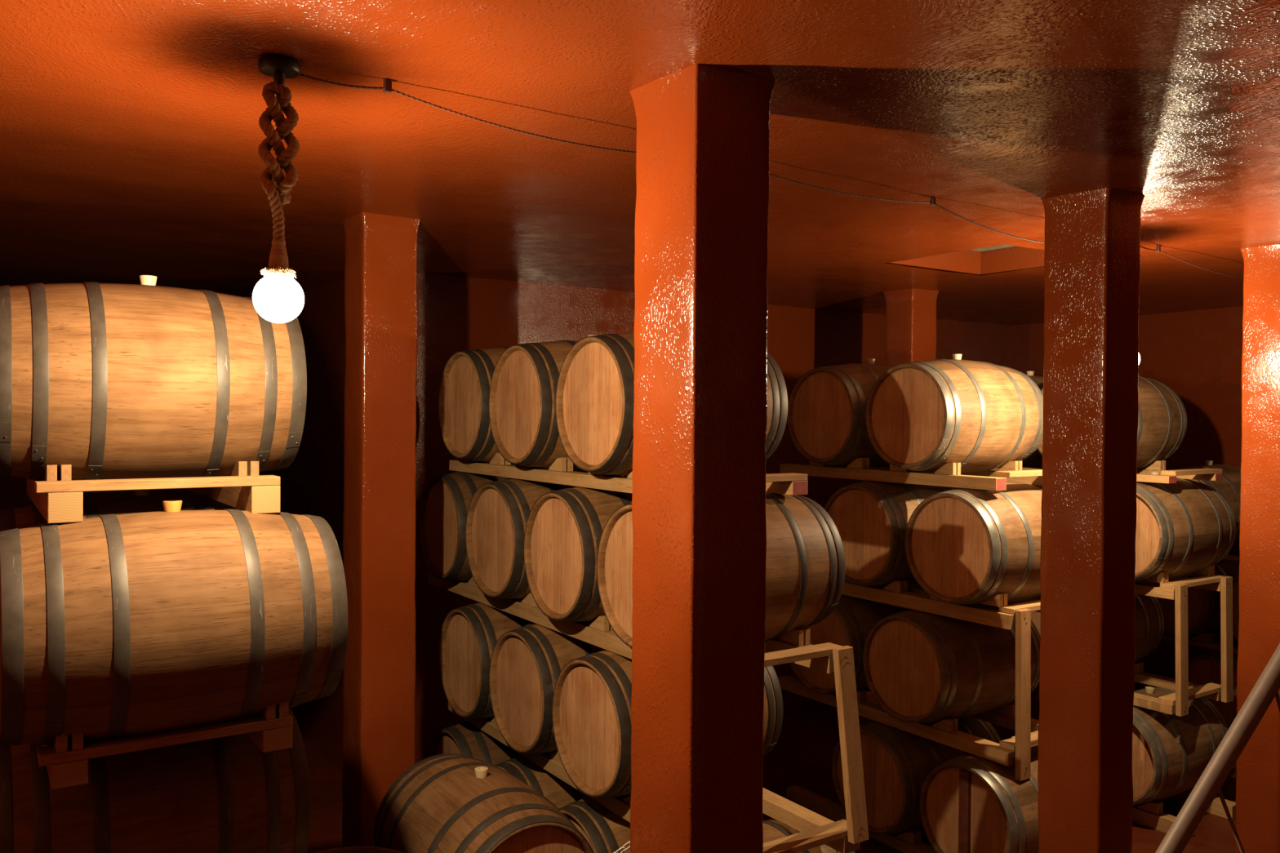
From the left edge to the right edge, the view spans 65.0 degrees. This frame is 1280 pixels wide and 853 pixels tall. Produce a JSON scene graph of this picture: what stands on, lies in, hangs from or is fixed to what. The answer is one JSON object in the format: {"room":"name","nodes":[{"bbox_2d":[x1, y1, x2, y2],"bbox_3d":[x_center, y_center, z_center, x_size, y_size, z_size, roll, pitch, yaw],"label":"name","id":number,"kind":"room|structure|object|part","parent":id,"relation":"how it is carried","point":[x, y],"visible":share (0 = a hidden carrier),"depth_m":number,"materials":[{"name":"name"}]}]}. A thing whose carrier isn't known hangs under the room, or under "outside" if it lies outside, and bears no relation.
{"room":"wine cellar","nodes":[
{"label":"wine cellar","id":0,"kind":"room"},
{"bbox_2d":[0,475,195,510],"bbox_3d":[-5.739,0.674,10.072,2.900,3.830,0.100,0,1,-34],"label":"wall","id":1,"kind":"structure","parent":0,"point":[13,490],"depth_m":9.81,"materials":[{"name":"paint"}]},
{"bbox_2d":[258,272,1008,773],"bbox_3d":[-0.334,0.707,10.811,6.900,3.830,4.900,0,1,-34],"label":"wall","id":2,"kind":"structure","parent":0,"point":[455,313],"depth_m":7.66,"materials":[{"name":"paint"}]},
{"bbox_2d":[0,0,1279,325],"bbox_3d":[0.818,-1.045,6.494,9.800,0.025,13.100,0,1,-34],"label":"ceiling","id":3,"kind":"structure","parent":0,"point":[131,135],"depth_m":3.44,"materials":[{"name":"paint"}]},
{"bbox_2d":[257,53,300,279],"bbox_3d":[-1.002,-0.651,2.790,0.137,0.727,0.137,0,1,-34],"label":"pendant lamp","id":4,"kind":"object","parent":3,"relation":"hanging from","point":[280,67],"visible":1,"depth_m":2.77,"materials":[{"name":"brown fabric"}]},
{"bbox_3d":[-0.999,-0.962,2.786,0.029,0.034,0.029,0,1,-34],"label":"stem","id":5,"kind":"part","parent":4,"relation":"part of","materials":[{"name":"black metal"}]},
{"bbox_2d":[299,73,1044,243],"bbox_3d":[0.802,-0.956,4.067,4.314,0.123,0.048,0,1,-36],"label":"cable","id":6,"kind":"object","parent":3,"relation":"attached to","point":[387,86],"visible":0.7,"depth_m":3.25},
{"bbox_2d":[884,246,1044,275],"bbox_3d":[2.199,-1.118,6.276,1.070,0.157,1.020,0,1,-34],"label":"ceiling recess","id":7,"kind":"structure","parent":3,"relation":"attached to","point":[1012,258],"depth_m":6.73,"materials":[{"name":"paint"}]},
{"bbox_2d":[971,244,1016,251],"bbox_3d":[2.200,-1.211,6.275,1.070,0.030,1.020,0,1,-34],"label":"trim","id":8,"kind":"structure","parent":7,"relation":"attached to","point":[984,249],"depth_m":6.76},
{"bbox_2d":[1140,244,1243,278],"bbox_3d":[3.529,-0.970,6.082,2.254,0.103,0.061,0,1,-36],"label":"cable","id":9,"kind":"object","parent":3,"relation":"attached to","point":[1157,246],"visible":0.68,"depth_m":5.78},
{"bbox_2d":[301,682,1236,852],"bbox_3d":[0.789,2.635,6.540,9.800,0.100,13.100,0,1,-34],"label":"floor","id":10,"kind":"structure","parent":0,"point":[802,755],"depth_m":7.27,"materials":[{"name":"paint"}]},
{"bbox_2d":[312,846,404,852],"bbox_3d":[-1.091,2.127,3.654,0.700,0.950,0.700,0,1,-14],"label":"wine barrel","id":11,"kind":"object","parent":10,"relation":"on","point":[349,849],"visible":1,"depth_m":3.93,"materials":[{"name":"brown wood"}]},
{"bbox_2d":[342,212,420,847],"bbox_3d":[-1.322,0.756,5.104,0.351,3.660,0.367,0,1,-34],"label":"pillar","id":12,"kind":"structure","parent":10,"relation":"on","point":[380,268],"depth_m":4.98,"materials":[{"name":"paint"}]},
{"bbox_2d":[629,63,776,852],"bbox_3d":[0.169,0.794,3.011,0.335,3.660,0.376,0,1,-34],"label":"pillar","id":13,"kind":"structure","parent":10,"relation":"on","point":[703,139],"depth_m":2.89,"materials":[{"name":"paint"}]},
{"bbox_2d":[613,840,630,852],"bbox_3d":[-0.534,1.522,3.168,1.116,0.486,0.051,0,1,3],"label":"chain","id":14,"kind":"object","parent":13,"relation":"hanging from","point":[623,848],"visible":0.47,"depth_m":3.15,"materials":[{"name":"metal"}]},
{"bbox_2d":[786,785,935,852],"bbox_3d":[1.855,2.525,6.350,0.672,0.140,2.000,0,1,-34],"label":"rack","id":15,"kind":"object","parent":10,"relation":"on","point":[910,842],"visible":0.34,"depth_m":6.56,"materials":[{"name":"brown wood"}]},
{"bbox_2d":[831,716,1000,834],"bbox_3d":[1.791,2.167,6.445,0.950,0.734,0.700,0,1,-33],"label":"wine barrel","id":16,"kind":"object","parent":15,"relation":"on","point":[897,762],"visible":0.43,"depth_m":6.12,"materials":[{"name":"brown wood"}]},
{"bbox_2d":[919,736,1038,852],"bbox_3d":[2.189,2.177,5.852,0.950,0.734,0.700,0,1,-34],"label":"wine barrel","id":17,"kind":"object","parent":15,"relation":"on","point":[969,802],"visible":0.54,"depth_m":5.56,"materials":[{"name":"brown wood"}]},
{"bbox_2d":[777,675,1038,766],"bbox_3d":[1.772,1.776,6.474,0.672,0.146,1.880,0,1,-34],"label":"rack","id":18,"kind":"object","parent":17,"relation":"on","point":[945,731],"visible":0.31,"depth_m":6.04,"materials":[{"name":"brown wood"}]},
{"bbox_2d":[789,586,930,694],"bbox_3d":[1.543,1.410,6.814,0.950,0.734,0.700,0,1,-33],"label":"wine barrel","id":19,"kind":"object","parent":18,"relation":"on","point":[850,624],"visible":0.29,"depth_m":6.48,"materials":[{"name":"brown wood"}]},
{"bbox_2d":[862,604,1039,723],"bbox_3d":[1.942,1.421,6.220,0.950,0.734,0.700,0,1,-33],"label":"wine barrel","id":20,"kind":"object","parent":18,"relation":"on","point":[920,667],"visible":0.8,"depth_m":5.92,"materials":[{"name":"brown wood"}]},
{"bbox_3d":[2.012,1.812,6.636,0.092,0.075,1.880,0,1,-34],"label":"rail","id":21,"kind":"part","parent":18,"relation":"part of","materials":[{"name":"brown wood"}]},
{"bbox_2d":[841,580,1040,781],"bbox_3d":[1.790,1.421,6.447,0.672,1.006,1.935,0,1,-34],"label":"rack","id":22,"kind":"object","parent":17,"relation":"on","point":[1016,615],"visible":0.39,"depth_m":5.58,"materials":[{"name":"brown wood"}]},
{"bbox_2d":[823,480,958,586],"bbox_3d":[1.730,0.659,6.535,0.950,0.734,0.700,0,1,-34],"label":"wine barrel","id":23,"kind":"object","parent":22,"relation":"on","point":[871,518],"visible":0.48,"depth_m":6.21,"materials":[{"name":"brown wood"}]},
{"bbox_3d":[1.536,1.059,6.303,0.092,0.081,1.880,0,1,-34],"label":"rail","id":24,"kind":"part","parent":22,"relation":"part of","materials":[{"name":"brown wood"}]},
{"bbox_2d":[905,483,1042,604],"bbox_3d":[2.129,0.670,5.941,0.950,0.734,0.700,0,1,-33],"label":"wine barrel","id":25,"kind":"object","parent":22,"relation":"on","point":[965,546],"visible":0.72,"depth_m":5.63,"materials":[{"name":"brown wood"}]},
{"bbox_2d":[779,457,1042,490],"bbox_3d":[1.756,0.272,6.496,0.672,0.140,1.780,0,1,-34],"label":"rack","id":26,"kind":"object","parent":25,"relation":"on","point":[949,475],"visible":0.59,"depth_m":6.14,"materials":[{"name":"brown wood"}]},
{"bbox_2d":[786,358,893,467],"bbox_3d":[1.555,-0.090,6.795,0.950,0.734,0.700,0,1,-33],"label":"wine barrel","id":27,"kind":"object","parent":26,"relation":"on","point":[826,423],"visible":0.53,"depth_m":6.50,"materials":[{"name":"brown wood"}]},
{"bbox_3d":[1.996,0.308,6.659,0.092,0.069,1.780,0,1,-34],"label":"rail","id":28,"kind":"part","parent":26,"relation":"part of","materials":[{"name":"brown wood"}]},
{"bbox_2d":[865,354,1043,473],"bbox_3d":[1.952,-0.079,6.203,0.950,0.734,0.700,0,1,-34],"label":"wine barrel","id":29,"kind":"object","parent":26,"relation":"on","point":[927,415],"visible":0.95,"depth_m":5.94,"materials":[{"name":"brown wood"}]},
{"bbox_3d":[2.018,1.059,6.626,0.092,0.081,1.880,0,1,-34],"label":"rail","id":30,"kind":"part","parent":22,"relation":"part of","materials":[{"name":"brown wood"}]},
{"bbox_3d":[2.106,1.473,5.528,0.092,0.930,0.048,0,1,-34],"label":"post","id":31,"kind":"part","parent":22,"relation":"part of","materials":[{"name":"brown wood"}]},
{"bbox_2d":[883,288,938,365],"bbox_3d":[2.095,0.749,7.848,0.352,3.660,0.349,0,1,-34],"label":"pillar","id":32,"kind":"structure","parent":10,"relation":"on","point":[910,313],"depth_m":7.73,"materials":[{"name":"paint"}]},
{"bbox_2d":[1037,187,1144,852],"bbox_3d":[1.986,0.790,4.463,0.333,3.660,0.365,0,1,-34],"label":"pillar","id":33,"kind":"structure","parent":10,"relation":"on","point":[1092,242],"depth_m":4.35,"materials":[{"name":"paint"}]},
{"bbox_2d":[1132,788,1235,838],"bbox_3d":[3.298,2.514,7.138,0.672,0.166,1.500,0,1,-34],"label":"rack","id":34,"kind":"object","parent":10,"relation":"on","point":[1150,815],"visible":0.18,"depth_m":6.57,"materials":[{"name":"brown wood"}]},
{"bbox_3d":[3.057,2.550,6.977,0.092,0.094,1.500,0,1,-34],"label":"rail","id":35,"kind":"part","parent":34,"relation":"part of","materials":[{"name":"brown wood"}]},
{"bbox_2d":[1132,686,1228,804],"bbox_3d":[3.478,2.150,6.870,0.950,0.734,0.700,0,1,-34],"label":"wine barrel","id":36,"kind":"object","parent":34,"relation":"on","point":[1171,753],"visible":0.53,"depth_m":6.51,"materials":[{"name":"brown wood"}]},
{"bbox_2d":[1133,662,1221,715],"bbox_3d":[3.276,1.762,7.170,0.672,0.132,1.400,0,1,-34],"label":"rack","id":37,"kind":"object","parent":36,"relation":"on","point":[1165,704],"visible":0.23,"depth_m":6.70,"materials":[{"name":"brown wood"}]},
{"bbox_2d":[1031,582,1164,662],"bbox_3d":[3.223,1.408,7.249,0.950,0.734,0.700,0,1,-34],"label":"wine barrel","id":38,"kind":"object","parent":37,"relation":"on","point":[1149,623],"visible":0.14,"depth_m":7.11,"materials":[{"name":"brown wood"}]},
{"bbox_3d":[3.035,1.798,7.009,0.092,0.060,1.400,0,1,-34],"label":"rail","id":39,"kind":"part","parent":37,"relation":"part of","materials":[{"name":"brown wood"}]},
{"bbox_3d":[3.516,1.797,7.332,0.092,0.060,1.400,0,1,-34],"label":"rail","id":40,"kind":"part","parent":37,"relation":"part of","materials":[{"name":"brown wood"}]},
{"bbox_2d":[1134,564,1233,716],"bbox_3d":[3.323,1.379,7.099,0.672,0.898,1.360,0,1,-34],"label":"rack","id":41,"kind":"object","parent":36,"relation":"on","point":[1176,589],"visible":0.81,"depth_m":6.53,"materials":[{"name":"brown wood"}]},
{"bbox_3d":[3.068,1.062,6.958,0.092,0.063,1.300,0,1,-34],"label":"rail","id":42,"kind":"part","parent":41,"relation":"part of","materials":[{"name":"brown wood"}]},
{"bbox_3d":[3.448,1.422,6.402,0.092,0.830,0.053,0,1,-34],"label":"post","id":43,"kind":"part","parent":41,"relation":"part of","materials":[{"name":"brown wood"}]},
{"bbox_2d":[1134,471,1235,582],"bbox_3d":[3.498,0.677,6.838,0.950,0.734,0.700,0,1,-34],"label":"wine barrel","id":44,"kind":"object","parent":41,"relation":"on","point":[1184,527],"visible":0.66,"depth_m":6.49,"materials":[{"name":"brown wood"}]},
{"bbox_2d":[991,460,1222,483],"bbox_3d":[3.164,0.292,7.335,0.672,0.118,1.760,0,1,-34],"label":"rack","id":45,"kind":"object","parent":44,"relation":"on","point":[1144,475],"visible":0.4,"depth_m":6.75,"materials":[{"name":"brown wood"}]},
{"bbox_2d":[1022,371,1043,466],"bbox_3d":[3.013,-0.060,7.775,0.950,0.734,0.700,0,1,-34],"label":"wine barrel","id":46,"kind":"object","parent":45,"relation":"on","point":[1035,459],"visible":0.1,"depth_m":7.54,"materials":[{"name":"brown wood"}]},
{"bbox_3d":[2.924,0.328,7.173,0.092,0.047,1.760,0,1,-34],"label":"rail","id":47,"kind":"part","parent":45,"relation":"part of","materials":[{"name":"brown wood"}]},
{"bbox_2d":[1036,375,1186,468],"bbox_3d":[3.312,-0.050,7.114,0.950,0.734,0.700,0,1,-34],"label":"wine barrel","id":48,"kind":"object","parent":45,"relation":"on","point":[1162,416],"visible":0.28,"depth_m":6.93,"materials":[{"name":"brown wood"}]},
{"bbox_3d":[3.405,0.328,7.497,0.092,0.047,1.760,0,1,-34],"label":"rail","id":49,"kind":"part","parent":45,"relation":"part of","materials":[{"name":"brown wood"}]},
{"bbox_3d":[3.550,1.062,7.282,0.092,0.063,1.300,0,1,-34],"label":"rail","id":50,"kind":"part","parent":41,"relation":"part of","materials":[{"name":"brown wood"}]},
{"bbox_3d":[3.922,1.422,6.719,0.092,0.830,0.053,0,1,-34],"label":"post","id":51,"kind":"part","parent":41,"relation":"part of","materials":[{"name":"brown wood"}]},
{"bbox_3d":[3.538,2.550,7.300,0.092,0.094,1.500,0,1,-34],"label":"rail","id":52,"kind":"part","parent":34,"relation":"part of","materials":[{"name":"brown wood"}]},
{"bbox_2d":[1155,643,1279,852],"bbox_3d":[1.211,0.842,2.189,2.138,3.621,0.064,0,1,-1],"label":"handrail","id":53,"kind":"object","parent":10,"relation":"on","point":[1267,687],"visible":1,"depth_m":2.18,"materials":[{"name":"grey metal"}]},
{"bbox_3d":[1.616,1.710,2.200,0.741,1.874,0.008,0,1,2],"label":"rod","id":54,"kind":"part","parent":53,"relation":"part of","materials":[{"name":"grey paint"}]},
{"bbox_3d":[1.670,1.600,2.200,0.597,2.094,0.008,0,1,3],"label":"rod","id":55,"kind":"part","parent":53,"relation":"part of","materials":[{"name":"grey paint"}]},
{"bbox_2d":[1235,244,1279,852],"bbox_3d":[3.659,0.787,5.760,0.333,3.660,0.374,0,1,-34],"label":"pillar","id":56,"kind":"structure","parent":10,"relation":"on","point":[1258,766],"depth_m":5.71,"materials":[{"name":"paint"}]},
{"bbox_3d":[-0.689,2.361,4.338,0.660,0.479,0.680,0,1,-34],"label":"cradle","id":57,"kind":"object","parent":10,"relation":"on","visible":0},
{"bbox_2d":[373,753,593,852],"bbox_3d":[-0.685,1.839,4.331,0.700,0.734,0.950,0,1,-34],"label":"wine barrel","id":58,"kind":"object","parent":57,"relation":"on","point":[446,802],"visible":0.99,"depth_m":4.13,"materials":[{"name":"brown wood"}]},
{"bbox_3d":[-0.184,2.491,5.372,0.672,0.200,3.150,0,1,-34],"label":"rack","id":59,"kind":"object","parent":10,"relation":"on","visible":0},
{"bbox_2d":[429,721,521,765],"bbox_3d":[-0.736,2.090,6.193,0.950,0.734,0.700,0,1,-33],"label":"wine barrel","id":60,"kind":"object","parent":59,"relation":"on","point":[464,738],"visible":0.13,"depth_m":5.87,"materials":[{"name":"brown wood"}]},
{"bbox_2d":[448,702,859,852],"bbox_3d":[-0.131,1.719,5.292,0.672,0.140,2.840,0,1,-34],"label":"rack","id":61,"kind":"object","parent":60,"relation":"on","point":[815,830],"visible":0.14,"depth_m":4.55,"materials":[{"name":"brown wood"}]},
{"bbox_2d":[439,602,535,718],"bbox_3d":[-0.649,1.348,6.063,0.950,0.734,0.700,0,1,-33],"label":"wine barrel","id":62,"kind":"object","parent":61,"relation":"on","point":[469,635],"visible":0.32,"depth_m":5.76,"materials":[{"name":"brown wood"}]},
{"bbox_3d":[-0.372,1.755,5.130,0.092,0.069,2.840,0,1,-34],"label":"rail","id":63,"kind":"part","parent":61,"relation":"part of","materials":[{"name":"brown wood"}]},
{"bbox_2d":[488,623,604,753],"bbox_3d":[-0.257,1.359,5.480,0.950,0.734,0.700,0,1,-34],"label":"wine barrel","id":64,"kind":"object","parent":61,"relation":"on","point":[526,662],"visible":0.41,"depth_m":5.17,"materials":[{"name":"brown wood"}]},
{"bbox_2d":[427,570,868,844],"bbox_3d":[-0.209,1.313,5.409,0.692,0.836,3.226,0,1,-34],"label":"rack","id":65,"kind":"object","parent":64,"relation":"on","point":[794,646],"visible":0.38,"depth_m":4.33,"materials":[{"name":"brown wood"}]},
{"bbox_2d":[418,463,513,581],"bbox_3d":[-0.827,0.592,6.328,0.950,0.734,0.700,0,1,-34],"label":"wine barrel","id":66,"kind":"object","parent":65,"relation":"on","point":[446,500],"visible":0.3,"depth_m":6.04,"materials":[{"name":"brown wood"}]},
{"bbox_2d":[465,478,577,599],"bbox_3d":[-0.431,0.602,5.739,0.950,0.734,0.700,0,1,-34],"label":"wine barrel","id":67,"kind":"object","parent":65,"relation":"on","point":[499,511],"visible":0.32,"depth_m":5.44,"materials":[{"name":"brown wood"}]},
{"bbox_3d":[-0.488,1.004,5.304,0.092,0.077,3.080,0,1,-34],"label":"rail","id":68,"kind":"part","parent":65,"relation":"part of","materials":[{"name":"brown wood"}]},
{"bbox_2d":[524,486,632,622],"bbox_3d":[-0.032,0.613,5.143,0.950,0.734,0.700,0,1,-33],"label":"wine barrel","id":69,"kind":"object","parent":65,"relation":"on","point":[564,527],"visible":0.31,"depth_m":4.84,"materials":[{"name":"brown wood"}]},
{"bbox_2d":[596,492,845,648],"bbox_3d":[0.368,0.623,4.549,0.950,0.734,0.700,0,1,-34],"label":"wine barrel","id":70,"kind":"object","parent":65,"relation":"on","point":[806,564],"visible":0.45,"depth_m":4.43,"materials":[{"name":"brown wood"}]},
{"bbox_2d":[448,453,807,495],"bbox_3d":[-0.226,0.223,5.406,0.702,0.134,2.500,0,1,-34],"label":"rack","id":71,"kind":"object","parent":70,"relation":"on","point":[562,472],"visible":0.43,"depth_m":5.07,"materials":[{"name":"brown wood"}]},
{"bbox_2d":[437,342,536,462],"bbox_3d":[-0.656,-0.142,6.072,0.950,0.734,0.700,0,1,-34],"label":"wine barrel","id":72,"kind":"object","parent":71,"relation":"on","point":[464,419],"visible":0.34,"depth_m":5.77,"materials":[{"name":"brown wood"}]},
{"bbox_3d":[-0.455,0.259,5.253,0.092,0.063,2.500,0,1,-34],"label":"rail","id":73,"kind":"part","parent":71,"relation":"part of","materials":[{"name":"brown wood"}]},
{"bbox_2d":[488,334,596,470],"bbox_3d":[-0.261,-0.132,5.484,0.950,0.734,0.700,0,1,-33],"label":"wine barrel","id":74,"kind":"object","parent":71,"relation":"on","point":[523,387],"visible":0.44,"depth_m":5.18,"materials":[{"name":"brown wood"}]},
{"bbox_2d":[555,332,787,475],"bbox_3d":[0.154,-0.121,4.866,0.950,0.734,0.700,0,1,-34],"label":"wine barrel","id":75,"kind":"object","parent":71,"relation":"on","point":[594,402],"visible":0.44,"depth_m":4.62,"materials":[{"name":"brown wood"}]},
{"bbox_3d":[0.027,0.259,5.576,0.092,0.063,2.500,0,1,-34],"label":"rail","id":76,"kind":"part","parent":71,"relation":"part of","materials":[{"name":"brown wood"}]},
{"bbox_3d":[-0.007,1.003,5.627,0.092,0.077,3.080,0,1,-34],"label":"rail","id":77,"kind":"part","parent":65,"relation":"part of","materials":[{"name":"brown wood"}]},
{"bbox_3d":[0.899,1.353,4.296,0.092,0.800,0.140,0,1,-34],"label":"post","id":78,"kind":"part","parent":65,"relation":"part of","materials":[{"name":"brown wood"}]},
{"bbox_2d":[551,649,783,797],"bbox_3d":[0.136,1.369,4.895,0.950,0.734,0.700,0,1,-34],"label":"wine barrel","id":79,"kind":"object","parent":61,"relation":"on","point":[591,707],"visible":0.38,"depth_m":4.63,"materials":[{"name":"brown wood"}]},
{"bbox_3d":[0.110,1.754,5.454,0.092,0.069,2.840,0,1,-34],"label":"rail","id":80,"kind":"part","parent":61,"relation":"part of","materials":[{"name":"brown wood"}]},
{"bbox_2d":[495,755,587,808],"bbox_3d":[-0.334,2.101,5.595,0.950,0.734,0.700,0,1,-35],"label":"wine barrel","id":81,"kind":"object","parent":59,"relation":"on","point":[559,793],"visible":0.06,"depth_m":5.26,"materials":[{"name":"brown wood"}]},
{"bbox_2d":[558,796,630,852],"bbox_3d":[0.061,2.111,5.006,0.950,0.734,0.700,0,1,-35],"label":"wine barrel","id":82,"kind":"object","parent":59,"relation":"on","point":[605,831],"visible":0.19,"depth_m":4.67,"materials":[{"name":"brown wood"}]},
{"bbox_2d":[762,819,854,852],"bbox_3d":[0.457,2.122,4.417,0.950,0.734,0.700,0,1,-34],"label":"wine barrel","id":83,"kind":"object","parent":59,"relation":"on","point":[773,829],"visible":0.16,"depth_m":4.45,"materials":[{"name":"brown wood"}]},
{"bbox_2d":[1007,306,1243,691],"bbox_3d":[6.251,0.803,7.284,0.100,3.830,8.500,0,1,-34],"label":"wall","id":84,"kind":"structure","parent":0,"point":[1197,354],"depth_m":9.07,"materials":[{"name":"paint"}]},
{"bbox_3d":[-2.008,1.684,3.934,0.702,0.178,1.280,0,1,-34],"label":"rack","id":85,"kind":"object","parent":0,"visible":0},
{"bbox_2d":[0,708,311,852],"bbox_3d":[-1.725,1.345,3.540,0.950,0.734,0.700,0,1,-34],"label":"wine barrel","id":86,"kind":"object","parent":85,"relation":"on","point":[225,794],"visible":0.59,"depth_m":3.29,"materials":[{"name":"brown wood"}]},
{"bbox_2d":[37,701,292,789],"bbox_3d":[-1.857,0.939,3.709,0.702,0.172,1.600,0,1,-34],"label":"rack","id":87,"kind":"object","parent":86,"relation":"on","point":[66,763],"visible":0.36,"depth_m":3.02,"materials":[{"name":"brown wood"}]},
{"bbox_3d":[-2.085,0.990,3.556,0.092,0.071,1.600,0,1,-34],"label":"rail","id":88,"kind":"part","parent":87,"relation":"part of","materials":[{"name":"brown wood"}]},
{"bbox_2d":[0,489,243,531],"bbox_3d":[-1.900,0.594,3.836,0.950,0.734,0.700,0,1,-34],"label":"wine barrel","id":89,"kind":"object","parent":87,"relation":"on","point":[142,501],"visible":0.09,"depth_m":3.69,"materials":[{"name":"brown wood"}]},
{"bbox_2d":[0,499,347,745],"bbox_3d":[-1.503,0.605,3.231,0.950,0.734,0.700,0,1,-34],"label":"wine barrel","id":90,"kind":"object","parent":87,"relation":"on","point":[113,626],"visible":0.96,"depth_m":2.96,"materials":[{"name":"brown wood"}]},
{"bbox_2d":[26,461,280,523],"bbox_3d":[-1.840,0.198,3.683,0.702,0.162,1.240,0,1,-34],"label":"rack","id":91,"kind":"object","parent":90,"relation":"on","point":[61,500],"visible":0.74,"depth_m":3.23,"materials":[{"name":"brown wood"}]},
{"bbox_3d":[-2.068,0.234,3.530,0.092,0.091,1.240,0,1,-34],"label":"rail","id":92,"kind":"part","parent":91,"relation":"part of","materials":[{"name":"brown wood"}]},
{"bbox_2d":[0,275,306,480],"bbox_3d":[-1.750,-0.168,3.576,0.950,0.734,0.700,0,1,-34],"label":"wine barrel","id":93,"kind":"object","parent":91,"relation":"on","point":[147,380],"visible":0.93,"depth_m":3.31,"materials":[{"name":"brown wood"}]},
{"bbox_3d":[-1.587,0.234,3.854,0.092,0.091,1.240,0,1,-34],"label":"rail","id":94,"kind":"part","parent":91,"relation":"part of","materials":[{"name":"brown wood"}]},
{"bbox_3d":[-1.604,0.990,3.880,0.092,0.071,1.600,0,1,-34],"label":"rail","id":95,"kind":"part","parent":87,"relation":"part of","materials":[{"name":"brown wood"}]},
{"bbox_3d":[4.758,2.476,8.118,0.672,0.240,1.500,0,1,-34],"label":"rack","id":96,"kind":"object","parent":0,"visible":0},
{"bbox_2d":[1173,641,1238,728],"bbox_3d":[4.817,2.071,8.030,0.950,0.734,0.700,0,1,-34],"label":"wine barrel","id":97,"kind":"object","parent":96,"relation":"on","point":[1204,668],"visible":0.21,"depth_m":7.79,"materials":[{"name":"brown wood"}]},
{"bbox_2d":[1161,632,1238,653],"bbox_3d":[4.736,1.693,8.150,0.672,0.116,1.800,0,1,-34],"label":"rack","id":98,"kind":"object","parent":97,"relation":"on","point":[1205,640],"visible":0.16,"depth_m":7.97,"materials":[{"name":"brown wood"}]},
{"bbox_2d":[1141,550,1239,636],"bbox_3d":[4.628,1.346,8.312,0.950,0.734,0.700,0,1,-34],"label":"wine barrel","id":99,"kind":"object","parent":98,"relation":"on","point":[1203,605],"visible":0.2,"depth_m":7.93,"materials":[{"name":"brown wood"}]},
{"bbox_2d":[1222,546,1239,560],"bbox_3d":[4.714,0.983,8.183,0.672,0.096,1.700,0,1,-34],"label":"rack","id":100,"kind":"object","parent":99,"relation":"on","point":[1235,548],"visible":0.05,"depth_m":7.82,"materials":[{"name":"brown wood"}]},
{"bbox_2d":[1173,460,1240,547],"bbox_3d":[4.667,0.647,8.253,0.950,0.734,0.700,0,1,-34],"label":"wine barrel","id":101,"kind":"object","parent":100,"relation":"on","point":[1229,487],"visible":0.23,"depth_m":7.91,"materials":[{"name":"brown wood"}]},
{"bbox_3d":[4.473,1.019,8.021,0.092,0.025,1.700,0,1,-34],"label":"rail","id":102,"kind":"part","parent":100,"relation":"part of","materials":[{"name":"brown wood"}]},
{"bbox_3d":[4.955,1.018,8.345,0.092,0.025,1.700,0,1,-34],"label":"rail","id":103,"kind":"part","parent":100,"relation":"part of","materials":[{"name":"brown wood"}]},
{"bbox_2d":[1232,573,1239,640],"bbox_3d":[5.018,1.356,7.731,0.950,0.734,0.700,0,1,-34],"label":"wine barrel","id":104,"kind":"object","parent":98,"relation":"on","point":[1236,579],"visible":0.08,"depth_m":7.65,"materials":[{"name":"brown wood"}]}
]}

